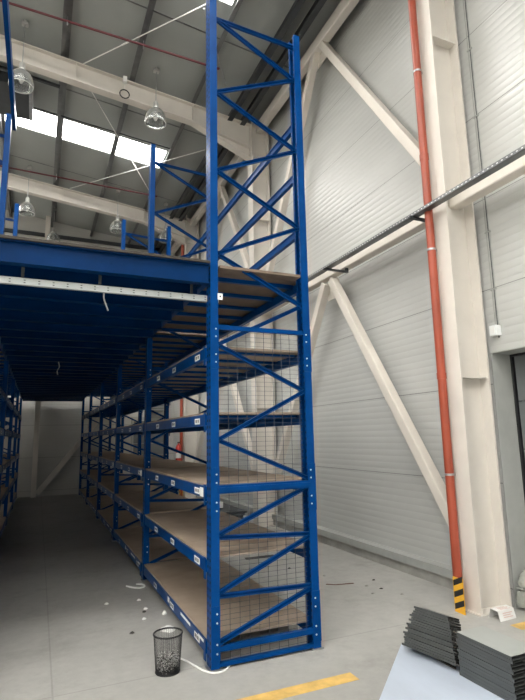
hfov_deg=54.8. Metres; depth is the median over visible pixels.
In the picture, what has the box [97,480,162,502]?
shelf
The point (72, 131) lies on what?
window
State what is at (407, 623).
panel
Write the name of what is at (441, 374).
pipe
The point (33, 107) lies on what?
trim
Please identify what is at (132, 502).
shelf
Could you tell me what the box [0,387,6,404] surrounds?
shelf
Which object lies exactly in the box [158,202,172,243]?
lamp
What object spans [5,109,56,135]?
window
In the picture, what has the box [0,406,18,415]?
shelf
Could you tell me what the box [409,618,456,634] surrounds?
panel
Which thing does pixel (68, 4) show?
purlin
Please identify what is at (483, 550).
column
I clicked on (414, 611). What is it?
panel
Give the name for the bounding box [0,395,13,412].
shelf
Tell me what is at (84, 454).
shelf
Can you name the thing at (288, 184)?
guard rail
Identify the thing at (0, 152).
trim
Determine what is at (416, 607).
panel
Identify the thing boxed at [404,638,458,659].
panel
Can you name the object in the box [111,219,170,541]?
frame
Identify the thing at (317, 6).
purlin
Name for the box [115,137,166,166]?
window
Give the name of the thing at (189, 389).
shelf
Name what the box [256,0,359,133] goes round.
strut
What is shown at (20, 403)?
frame
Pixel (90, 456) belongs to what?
shelf
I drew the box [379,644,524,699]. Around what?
metal sheet
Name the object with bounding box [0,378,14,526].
frame
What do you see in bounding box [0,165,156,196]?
pipe
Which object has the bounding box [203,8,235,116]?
rod
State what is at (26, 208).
lamp
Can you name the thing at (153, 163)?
frame
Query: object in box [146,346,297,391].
shelf
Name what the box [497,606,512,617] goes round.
print
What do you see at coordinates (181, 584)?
shelf
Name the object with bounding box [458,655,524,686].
panel
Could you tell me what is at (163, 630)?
crumpled paper
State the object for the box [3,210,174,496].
wall
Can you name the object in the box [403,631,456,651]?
panel
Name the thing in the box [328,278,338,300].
gusset plate
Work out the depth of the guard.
3.92 m
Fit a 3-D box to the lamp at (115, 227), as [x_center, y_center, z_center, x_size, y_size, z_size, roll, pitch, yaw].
[-3.946,-3.816,13.792,0.390,1.234,0.390,3,-11,-23]
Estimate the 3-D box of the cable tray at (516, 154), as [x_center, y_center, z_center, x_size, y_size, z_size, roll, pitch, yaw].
[0.512,-0.917,8.153,0.390,0.064,18.000,3,-11,-23]
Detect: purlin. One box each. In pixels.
[0,114,13,217]
[51,0,72,226]
[90,0,155,236]
[127,0,242,243]
[154,0,305,248]
[158,0,326,253]
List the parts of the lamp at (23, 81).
rod, lamp shade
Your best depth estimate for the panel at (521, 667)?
3.07 m
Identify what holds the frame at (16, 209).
on the floor
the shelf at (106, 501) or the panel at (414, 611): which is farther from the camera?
the shelf at (106, 501)
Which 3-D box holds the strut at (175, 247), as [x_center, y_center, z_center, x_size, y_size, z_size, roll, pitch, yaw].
[-2.684,-3.508,16.353,0.140,0.210,2.990,3,-11,-23]
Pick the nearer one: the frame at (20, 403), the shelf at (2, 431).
the shelf at (2, 431)
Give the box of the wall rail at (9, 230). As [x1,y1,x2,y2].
[4,228,159,250]
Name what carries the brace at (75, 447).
attached to the column at (48, 218)
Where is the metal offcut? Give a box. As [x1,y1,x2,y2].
[245,555,272,559]
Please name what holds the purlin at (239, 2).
attached to the ceiling
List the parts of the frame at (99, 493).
post, post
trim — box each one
[0,152,198,207]
[33,107,170,148]
[64,88,205,136]
[126,0,288,67]
[220,496,452,578]
[490,346,524,607]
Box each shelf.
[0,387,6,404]
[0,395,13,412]
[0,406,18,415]
[0,413,21,419]
[0,428,4,436]
[0,487,8,507]
[0,502,12,519]
[0,517,6,537]
[1,478,14,490]
[2,460,10,474]
[2,472,17,482]
[3,456,15,466]
[5,429,11,436]
[8,492,16,503]
[78,488,107,502]
[79,469,119,478]
[80,451,114,457]
[81,413,115,420]
[81,433,120,437]
[86,265,299,398]
[86,496,122,516]
[87,453,134,463]
[87,473,136,488]
[88,431,137,437]
[89,406,137,417]
[96,509,140,537]
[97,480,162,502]
[98,455,162,469]
[99,428,163,436]
[100,397,163,412]
[113,527,186,575]
[114,491,206,526]
[115,459,206,480]
[116,423,206,435]
[117,381,206,402]
[142,559,306,661]
[143,509,304,578]
[144,466,300,504]
[145,412,299,434]
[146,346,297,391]
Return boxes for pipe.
[0,0,219,69]
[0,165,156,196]
[180,219,183,495]
[408,0,465,614]
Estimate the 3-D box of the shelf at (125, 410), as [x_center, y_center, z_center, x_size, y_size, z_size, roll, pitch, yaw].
[-3.561,1.490,12.082,0.893,0.152,2.416,3,-11,-23]
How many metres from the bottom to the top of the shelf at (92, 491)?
0.152 m
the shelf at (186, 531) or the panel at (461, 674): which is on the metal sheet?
the panel at (461, 674)
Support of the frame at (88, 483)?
on the floor
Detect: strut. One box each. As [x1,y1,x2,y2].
[171,242,180,255]
[190,154,243,226]
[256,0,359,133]
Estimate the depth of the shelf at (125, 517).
9.19 m
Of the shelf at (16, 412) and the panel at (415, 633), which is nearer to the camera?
the panel at (415, 633)
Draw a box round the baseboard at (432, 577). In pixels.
[178,489,453,589]
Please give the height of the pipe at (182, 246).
7.980 m
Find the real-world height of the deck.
0.210 m
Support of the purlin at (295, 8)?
on the rafter at (231, 135)
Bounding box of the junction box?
[489,325,501,336]
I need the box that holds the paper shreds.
[157,650,178,672]
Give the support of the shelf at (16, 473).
attached to the frame at (12, 474)
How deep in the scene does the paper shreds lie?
3.51 m
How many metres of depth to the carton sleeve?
4.39 m
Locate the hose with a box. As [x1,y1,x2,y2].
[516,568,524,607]
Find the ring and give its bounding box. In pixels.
[119,75,129,98]
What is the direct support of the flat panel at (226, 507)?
on the flat panel
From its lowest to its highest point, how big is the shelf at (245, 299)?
0.113 m
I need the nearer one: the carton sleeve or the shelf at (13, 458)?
the carton sleeve
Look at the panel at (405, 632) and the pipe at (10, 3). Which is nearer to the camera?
the panel at (405, 632)
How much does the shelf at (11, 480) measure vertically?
0.152 m
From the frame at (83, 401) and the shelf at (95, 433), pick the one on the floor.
the frame at (83, 401)
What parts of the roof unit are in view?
casing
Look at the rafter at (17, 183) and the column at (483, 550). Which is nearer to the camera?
the column at (483, 550)
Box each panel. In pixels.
[201,502,246,513]
[402,643,458,665]
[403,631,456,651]
[403,636,458,656]
[404,634,458,653]
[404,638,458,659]
[404,641,458,662]
[405,627,457,645]
[406,622,455,639]
[407,625,456,642]
[408,630,457,648]
[409,614,460,630]
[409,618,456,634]
[411,617,456,632]
[411,621,457,637]
[412,612,460,628]
[413,610,460,625]
[414,606,458,620]
[415,608,459,623]
[456,638,524,666]
[457,626,524,659]
[457,635,524,663]
[457,642,524,670]
[457,648,524,678]
[458,645,524,674]
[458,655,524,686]
[459,652,524,682]
[459,659,524,690]
[459,662,524,693]
[459,672,524,699]
[460,665,524,698]
[460,669,524,699]
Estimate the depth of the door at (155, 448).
16.35 m
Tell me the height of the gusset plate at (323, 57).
0.280 m
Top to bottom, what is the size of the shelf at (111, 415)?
0.152 m
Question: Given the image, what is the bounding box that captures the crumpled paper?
[162,625,174,632]
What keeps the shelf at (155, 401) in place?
attached to the frame at (118, 440)
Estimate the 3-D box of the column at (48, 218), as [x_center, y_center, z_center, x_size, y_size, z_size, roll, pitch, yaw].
[-6.713,0.017,15.340,0.140,8.600,0.210,3,-11,-23]
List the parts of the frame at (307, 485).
post, foot plate, post, foot plate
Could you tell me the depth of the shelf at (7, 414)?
13.23 m
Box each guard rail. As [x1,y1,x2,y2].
[2,0,16,130]
[187,125,290,257]
[218,176,292,260]
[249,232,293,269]
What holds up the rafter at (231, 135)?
on the column at (259, 143)
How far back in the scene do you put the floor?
4.43 m
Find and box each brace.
[35,417,99,494]
[194,41,524,525]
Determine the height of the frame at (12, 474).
5.450 m
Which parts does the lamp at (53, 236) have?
lamp shade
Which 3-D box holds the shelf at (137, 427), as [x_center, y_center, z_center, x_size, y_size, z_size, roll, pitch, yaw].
[-1.526,1.182,7.430,0.893,0.152,2.416,3,-11,-23]
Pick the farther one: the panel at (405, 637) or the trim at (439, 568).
the trim at (439, 568)
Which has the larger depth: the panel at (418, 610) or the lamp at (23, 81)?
the lamp at (23, 81)
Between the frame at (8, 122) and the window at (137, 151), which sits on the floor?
the frame at (8, 122)
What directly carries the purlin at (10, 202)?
attached to the ceiling
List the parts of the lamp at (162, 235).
lamp shade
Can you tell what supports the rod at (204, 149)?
attached to the rafter at (17, 183)
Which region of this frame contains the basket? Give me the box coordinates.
[153,627,182,676]
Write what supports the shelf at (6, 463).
attached to the frame at (6, 481)
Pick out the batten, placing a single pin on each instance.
(445, 663)
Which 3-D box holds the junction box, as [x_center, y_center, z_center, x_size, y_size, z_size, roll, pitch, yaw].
[2.285,-0.191,4.973,0.075,0.100,0.080,3,-11,-23]
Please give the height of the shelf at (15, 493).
0.152 m
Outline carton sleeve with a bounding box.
[489,605,515,621]
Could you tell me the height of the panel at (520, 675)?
0.020 m
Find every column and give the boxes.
[30,216,50,497]
[183,215,198,498]
[247,120,276,527]
[415,0,513,616]
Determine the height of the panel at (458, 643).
0.020 m
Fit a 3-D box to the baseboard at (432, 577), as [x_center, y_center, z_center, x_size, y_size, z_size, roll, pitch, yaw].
[2.191,2.349,4.846,0.100,0.115,25.750,3,-11,-23]
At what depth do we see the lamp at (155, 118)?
9.22 m
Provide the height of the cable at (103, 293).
0.158 m
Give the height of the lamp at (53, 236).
1.126 m
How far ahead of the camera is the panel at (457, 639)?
3.12 m
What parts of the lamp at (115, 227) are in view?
lamp shade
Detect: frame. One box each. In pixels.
[0,113,11,234]
[0,203,18,493]
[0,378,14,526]
[2,390,19,509]
[3,397,21,498]
[78,397,111,494]
[85,389,123,504]
[95,379,141,518]
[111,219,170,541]
[140,144,206,580]
[204,0,323,671]
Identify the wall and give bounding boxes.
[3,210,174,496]
[173,0,524,607]
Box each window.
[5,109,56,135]
[62,119,114,151]
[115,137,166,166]
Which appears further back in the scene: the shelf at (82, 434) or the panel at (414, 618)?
the shelf at (82, 434)
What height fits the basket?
0.255 m
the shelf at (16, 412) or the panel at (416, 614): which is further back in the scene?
the shelf at (16, 412)
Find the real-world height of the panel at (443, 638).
0.057 m
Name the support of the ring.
hanging from the rafter at (231, 135)
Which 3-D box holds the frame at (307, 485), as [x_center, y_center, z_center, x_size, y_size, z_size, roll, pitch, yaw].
[-0.025,-0.428,4.172,0.911,5.450,0.120,3,-11,-23]
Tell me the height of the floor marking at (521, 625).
0.001 m
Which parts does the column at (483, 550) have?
plate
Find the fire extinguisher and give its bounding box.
[176,442,181,460]
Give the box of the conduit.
[463,0,498,324]
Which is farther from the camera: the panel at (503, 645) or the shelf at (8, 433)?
the shelf at (8, 433)
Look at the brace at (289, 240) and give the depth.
4.88 m
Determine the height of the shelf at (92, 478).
0.152 m
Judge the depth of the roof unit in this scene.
10.05 m
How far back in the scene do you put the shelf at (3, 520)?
9.01 m
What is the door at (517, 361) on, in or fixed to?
in the wall at (360, 180)
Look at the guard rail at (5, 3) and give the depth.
4.96 m
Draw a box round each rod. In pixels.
[70,149,204,188]
[83,4,205,63]
[92,92,148,189]
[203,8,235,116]
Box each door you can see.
[130,417,163,482]
[510,352,524,499]
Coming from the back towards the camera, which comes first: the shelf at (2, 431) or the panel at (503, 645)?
the shelf at (2, 431)
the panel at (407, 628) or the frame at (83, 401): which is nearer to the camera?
the panel at (407, 628)
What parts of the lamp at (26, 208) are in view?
lamp shade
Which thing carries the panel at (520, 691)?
on the panel at (461, 670)
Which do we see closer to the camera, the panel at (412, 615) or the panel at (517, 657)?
the panel at (517, 657)
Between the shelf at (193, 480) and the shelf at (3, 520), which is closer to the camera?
the shelf at (193, 480)
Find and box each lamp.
[8,20,33,93]
[19,165,34,216]
[46,207,59,241]
[110,190,121,233]
[145,67,165,129]
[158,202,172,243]
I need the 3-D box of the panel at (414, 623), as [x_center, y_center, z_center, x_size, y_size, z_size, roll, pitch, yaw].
[1.245,2.009,3.625,0.132,0.057,0.340,6,-12,-35]
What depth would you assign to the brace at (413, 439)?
6.69 m
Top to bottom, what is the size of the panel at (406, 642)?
0.057 m
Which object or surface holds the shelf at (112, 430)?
attached to the frame at (118, 440)
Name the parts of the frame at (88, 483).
post, post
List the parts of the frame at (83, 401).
post, post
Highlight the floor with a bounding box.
[0,491,524,699]
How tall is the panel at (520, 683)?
0.020 m
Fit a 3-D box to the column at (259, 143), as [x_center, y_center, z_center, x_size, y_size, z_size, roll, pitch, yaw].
[-0.027,-0.780,9.829,0.410,8.050,0.250,3,-11,-23]
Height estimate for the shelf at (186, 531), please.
0.152 m
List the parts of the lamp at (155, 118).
lamp shade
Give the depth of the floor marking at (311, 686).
3.25 m
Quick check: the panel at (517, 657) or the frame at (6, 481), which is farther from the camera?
the frame at (6, 481)
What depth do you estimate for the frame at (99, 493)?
10.72 m
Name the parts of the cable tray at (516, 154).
bracket arm, bracket arm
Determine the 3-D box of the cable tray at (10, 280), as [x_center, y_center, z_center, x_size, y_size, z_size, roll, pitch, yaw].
[-1.169,-0.485,3.748,1.760,0.135,0.051,3,-11,-23]
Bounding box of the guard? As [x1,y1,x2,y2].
[218,331,309,658]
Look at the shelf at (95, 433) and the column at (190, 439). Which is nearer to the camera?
the shelf at (95, 433)
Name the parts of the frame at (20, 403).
post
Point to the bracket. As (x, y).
(220, 296)
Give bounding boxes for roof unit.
[0,65,59,120]
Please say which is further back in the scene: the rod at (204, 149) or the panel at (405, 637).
the rod at (204, 149)
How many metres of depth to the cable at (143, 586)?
5.52 m
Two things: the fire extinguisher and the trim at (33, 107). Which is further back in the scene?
the fire extinguisher
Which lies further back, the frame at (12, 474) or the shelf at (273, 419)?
the frame at (12, 474)
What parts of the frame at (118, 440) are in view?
post, post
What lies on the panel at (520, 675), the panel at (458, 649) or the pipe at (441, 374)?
the panel at (458, 649)
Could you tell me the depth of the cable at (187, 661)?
3.52 m
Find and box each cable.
[103,293,108,310]
[126,583,144,588]
[176,656,229,673]
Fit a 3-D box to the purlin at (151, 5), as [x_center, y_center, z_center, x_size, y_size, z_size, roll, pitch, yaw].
[-0.493,-5.934,5.144,0.140,0.200,25.750,3,-11,-23]
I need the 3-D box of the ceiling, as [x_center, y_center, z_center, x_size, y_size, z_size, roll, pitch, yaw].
[-6.696,-7.188,2.618,19.500,2.362,25.750,3,-11,-23]
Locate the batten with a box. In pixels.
[431,656,456,668]
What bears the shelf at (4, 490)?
attached to the frame at (16, 209)
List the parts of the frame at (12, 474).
post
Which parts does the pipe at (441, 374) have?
corner guard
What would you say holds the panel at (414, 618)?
on the panel at (412, 620)
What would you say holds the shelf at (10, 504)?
attached to the frame at (6, 481)
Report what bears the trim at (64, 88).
attached to the ceiling
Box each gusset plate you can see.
[318,52,326,68]
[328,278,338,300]
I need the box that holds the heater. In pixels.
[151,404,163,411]
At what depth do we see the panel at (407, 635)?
3.53 m
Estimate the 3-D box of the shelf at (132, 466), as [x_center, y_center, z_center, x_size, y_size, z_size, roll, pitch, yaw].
[-1.515,1.714,7.339,0.893,0.152,2.416,3,-11,-23]
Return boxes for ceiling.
[0,0,340,248]
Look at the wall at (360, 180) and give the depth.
6.76 m
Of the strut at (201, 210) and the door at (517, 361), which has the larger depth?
the strut at (201, 210)
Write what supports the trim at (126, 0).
attached to the ceiling
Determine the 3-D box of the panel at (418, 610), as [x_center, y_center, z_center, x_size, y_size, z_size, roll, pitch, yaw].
[1.265,1.930,3.673,0.132,0.057,0.283,6,-12,-35]
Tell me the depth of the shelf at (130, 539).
6.83 m
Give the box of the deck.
[0,234,209,401]
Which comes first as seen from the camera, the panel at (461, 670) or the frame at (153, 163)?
the panel at (461, 670)
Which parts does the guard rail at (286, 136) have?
rail, rail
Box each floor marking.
[237,672,359,699]
[511,622,524,629]
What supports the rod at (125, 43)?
attached to the rafter at (231, 135)
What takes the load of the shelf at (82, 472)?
attached to the frame at (88, 483)
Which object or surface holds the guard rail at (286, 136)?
attached to the frame at (307, 485)
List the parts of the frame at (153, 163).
post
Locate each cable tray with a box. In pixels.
[0,267,218,302]
[286,144,524,301]
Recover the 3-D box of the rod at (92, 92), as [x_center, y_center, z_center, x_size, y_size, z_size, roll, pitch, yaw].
[-3.172,-4.639,11.595,0.028,0.270,4.498,-2,-10,5]
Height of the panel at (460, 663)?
0.020 m
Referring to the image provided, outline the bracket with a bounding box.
[218,293,222,299]
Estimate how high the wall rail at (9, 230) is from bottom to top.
0.100 m
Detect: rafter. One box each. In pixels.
[0,34,264,160]
[0,171,197,245]
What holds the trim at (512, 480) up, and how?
attached to the wall at (360, 180)
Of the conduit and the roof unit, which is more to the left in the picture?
the roof unit
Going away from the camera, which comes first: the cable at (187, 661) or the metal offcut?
the cable at (187, 661)
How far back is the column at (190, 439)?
14.04 m
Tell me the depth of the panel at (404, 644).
3.50 m
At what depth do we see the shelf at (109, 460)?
9.38 m

